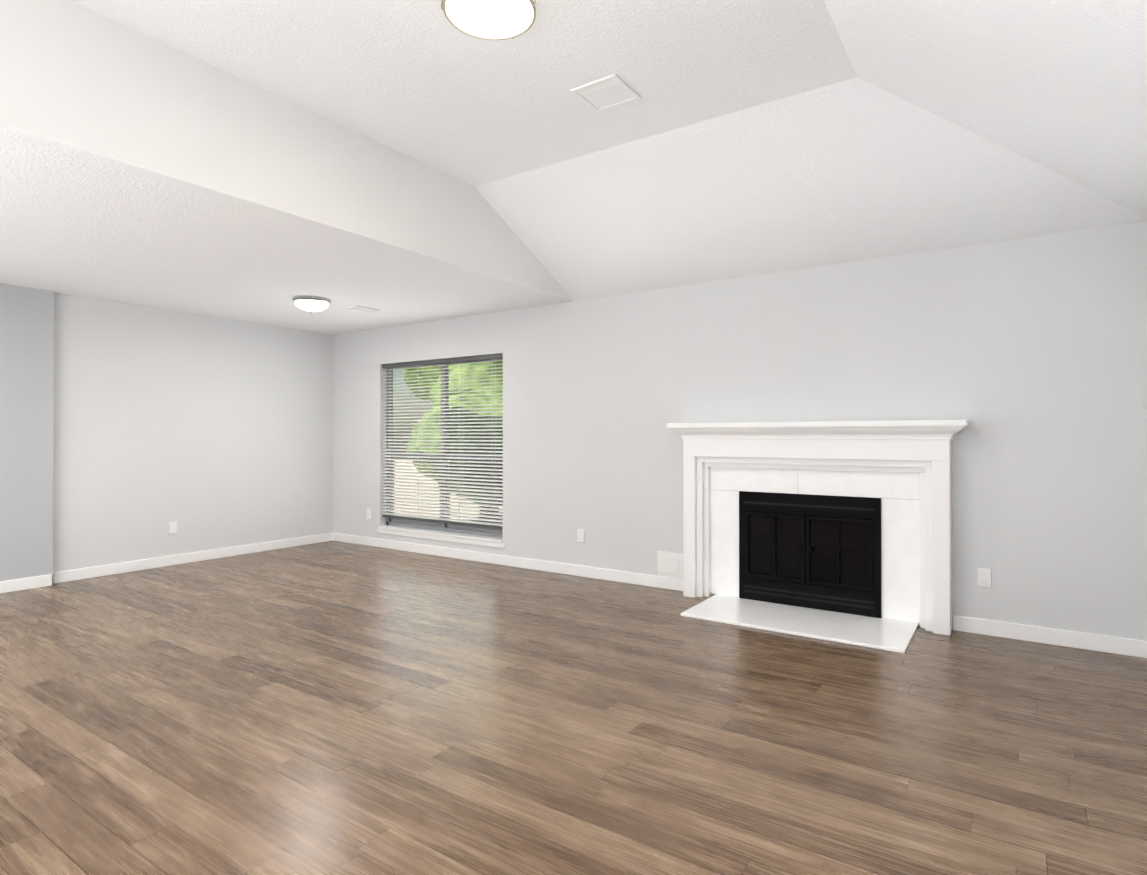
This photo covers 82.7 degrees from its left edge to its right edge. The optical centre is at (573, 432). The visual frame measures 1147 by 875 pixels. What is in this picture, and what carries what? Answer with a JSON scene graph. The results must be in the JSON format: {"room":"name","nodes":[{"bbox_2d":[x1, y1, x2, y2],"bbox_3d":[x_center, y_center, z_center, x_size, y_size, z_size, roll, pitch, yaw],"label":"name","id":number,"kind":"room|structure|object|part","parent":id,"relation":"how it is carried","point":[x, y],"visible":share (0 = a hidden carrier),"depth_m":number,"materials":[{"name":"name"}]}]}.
{"room":"living room","nodes":[
{"label":"living room","id":0,"kind":"room"},
{"bbox_2d":[0,283,53,580],"bbox_3d":[-5.365,-0.417,4.065,0.230,3.350,3.410,0,0,34],"label":"wall","id":1,"kind":"structure","parent":0,"point":[26,412],"depth_m":5.26,"materials":[{"name":"grey paint"}]},
{"bbox_2d":[0,533,331,593],"bbox_3d":[-4.525,1.216,5.144,0.088,0.095,6.091,0,0,34],"label":"baseboard","id":2,"kind":"structure","parent":1,"relation":"attached to","point":[7,586],"depth_m":6.06,"materials":[{"name":"white wood"}]},
{"bbox_2d":[53,293,332,571],"bbox_3d":[-3.675,-0.405,6.633,0.160,3.350,2.737,0,0,34],"label":"wall","id":3,"kind":"structure","parent":0,"point":[206,432],"depth_m":6.31,"materials":[{"name":"grey paint"}]},
{"bbox_2d":[169,521,176,533],"bbox_3d":[-3.832,0.908,6.240,0.008,0.116,0.072,0,0,34],"label":"electrical outlet","id":4,"kind":"object","parent":3,"relation":"attached to","point":[173,527],"visible":1,"depth_m":6.24,"materials":[{"name":"white plastic"}]},
{"bbox_2d":[0,0,572,299],"bbox_3d":[-1.769,-1.488,3.296,0.140,0.602,6.147,0,0,34],"label":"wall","id":5,"kind":"structure","parent":0,"point":[73,74],"depth_m":3.23,"materials":[{"name":"paint"}]},
{"bbox_2d":[0,541,1146,874],"bbox_3d":[-1.525,1.304,3.118,7.648,0.100,6.467,0,0,34],"label":"floor","id":6,"kind":"structure","parent":0,"point":[332,707],"depth_m":2.70,"materials":[{"name":"wood"}]},
{"bbox_2d":[667,420,968,652],"bbox_3d":[1.486,0.592,4.387,1.980,1.336,0.675,0,0,34],"label":"fireplace","id":7,"kind":"object","parent":6,"relation":"on","point":[838,531],"visible":1,"depth_m":4.50,"materials":[{"name":"white paint"}]},
{"bbox_3d":[1.656,0.827,4.639,0.834,0.437,0.006,0,0,34],"label":"firebox glass","id":8,"kind":"part","parent":7,"relation":"part of","materials":[{"name":"black glass"}]},
{"bbox_2d":[0,0,1146,333],"bbox_3d":[-1.514,-1.547,3.123,7.354,0.721,6.248,0,0,34],"label":"ceiling","id":9,"kind":"structure","parent":0,"point":[743,138],"depth_m":3.57,"materials":[{"name":"white paint"}]},
{"bbox_2d":[292,296,330,313],"bbox_3d":[-2.302,-1.111,5.736,0.316,0.124,0.316,0,0,34],"label":"ceiling light","id":10,"kind":"object","parent":9,"relation":"attached to","point":[311,304],"visible":1,"depth_m":5.64,"materials":[{"name":"white glass"}]},
{"bbox_2d":[347,305,379,311],"bbox_3d":[-1.975,-1.165,6.131,0.130,0.012,0.270,0,0,34],"label":"ceiling vent","id":11,"kind":"object","parent":9,"relation":"in","point":[361,308],"visible":1,"depth_m":6.11,"materials":[{"name":"white metal"}]},
{"bbox_2d":[441,0,535,39],"bbox_3d":[-0.338,-1.742,2.642,0.372,0.098,0.375,0,0,34],"label":"ceiling light","id":12,"kind":"object","parent":9,"relation":"attached to","point":[495,19],"visible":1,"depth_m":2.66,"materials":[{"name":"white glass"}]},
{"bbox_2d":[570,74,640,112],"bbox_3d":[0.171,-1.781,3.432,0.270,0.012,0.270,0,0,34],"label":"ceiling vent","id":13,"kind":"object","parent":9,"relation":"in","point":[606,93],"visible":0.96,"depth_m":3.42,"materials":[{"name":"white metal"}]},
{"bbox_2d":[333,221,1146,640],"bbox_3d":[0.239,-0.409,5.740,7.648,3.350,0.160,0,0,34],"label":"wall","id":14,"kind":"structure","parent":0,"point":[1025,359],"depth_m":4.46,"materials":[{"name":"grey paint"}]},
{"bbox_2d":[367,508,370,518],"bbox_3d":[-2.307,0.913,7.346,0.072,0.116,0.009,0,0,34],"label":"electrical outlet","id":15,"kind":"object","parent":14,"relation":"attached to","point":[368,513],"visible":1,"depth_m":7.34,"materials":[{"name":"white plastic"}]},
{"bbox_2d":[378,525,504,548],"bbox_3d":[-1.398,1.071,6.779,1.832,0.079,0.107,0,0,34],"label":"window sill","id":16,"kind":"structure","parent":14,"relation":"attached to","point":[495,542],"depth_m":6.68,"materials":[{"name":"white wood"}]},
{"bbox_2d":[382,354,502,537],"bbox_3d":[-1.369,0.136,6.825,1.772,1.800,0.126,0,0,34],"label":"window","id":17,"kind":"structure","parent":14,"relation":"in","point":[444,456],"depth_m":6.79,"materials":[{"name":"grey plastic"}]},
{"bbox_3d":[-1.390,0.086,6.794,1.760,1.698,0.050,0,0,34],"label":"window blind rails","id":18,"kind":"part","parent":17,"relation":"part of","materials":[{"name":"grey plastic"}]},
{"bbox_2d":[332,533,682,590],"bbox_3d":[-0.963,1.221,6.435,4.550,0.095,0.018,0,0,34],"label":"baseboard","id":19,"kind":"structure","parent":14,"relation":"attached to","point":[548,566],"depth_m":6.09,"materials":[{"name":"white wood"}]},
{"bbox_2d":[577,529,583,541],"bbox_3d":[0.064,0.906,5.747,0.072,0.116,0.009,0,0,34],"label":"electrical outlet","id":20,"kind":"object","parent":14,"relation":"attached to","point":[580,535],"visible":1,"depth_m":5.75,"materials":[{"name":"white plastic"}]},
{"bbox_2d":[657,551,682,578],"bbox_3d":[0.779,1.066,5.260,0.230,0.205,0.016,0,0,34],"label":"air vent","id":21,"kind":"object","parent":14,"relation":"in","point":[670,564],"visible":0.92,"depth_m":5.25,"materials":[{"name":"white plastic"}]},
{"bbox_2d":[977,568,990,587],"bbox_3d":[2.559,0.903,4.064,0.072,0.116,0.009,0,0,34],"label":"electrical outlet","id":22,"kind":"object","parent":14,"relation":"attached to","point":[983,577],"visible":1,"depth_m":4.06,"materials":[{"name":"white plastic"}]},
{"bbox_2d":[953,615,1146,657],"bbox_3d":[2.807,1.210,3.893,0.936,0.095,0.018,0,0,34],"label":"baseboard","id":23,"kind":"structure","parent":14,"relation":"attached to","point":[1100,643],"depth_m":3.86,"materials":[{"name":"white wood"}]},
{"label":"outside","id":24,"kind":"structure","parent":0,"visible":0},
{"bbox_2d":[394,460,502,523],"bbox_3d":[8.439,1.536,21.293,50.000,0.100,34.773,0,0,34],"label":"ground","id":25,"kind":"structure","parent":24,"point":[426,495],"depth_m":14.66,"materials":[{"name":"grey"}]},
{"bbox_2d":[403,366,440,399],"bbox_3d":[-1.046,-2.292,15.142,5.636,7.499,5.507,0,0,34],"label":"tree","id":26,"kind":"object","parent":25,"relation":"on","point":[422,375],"depth_m":14.04,"materials":[{"name":"green plant"}]},
{"bbox_2d":[406,361,502,525],"bbox_3d":[-1.219,0.075,10.167,2.956,2.721,3.032,0,0,34],"label":"tree","id":27,"kind":"object","parent":25,"relation":"on","point":[471,382],"depth_m":8.97,"materials":[{"name":"green plant"}]}
]}

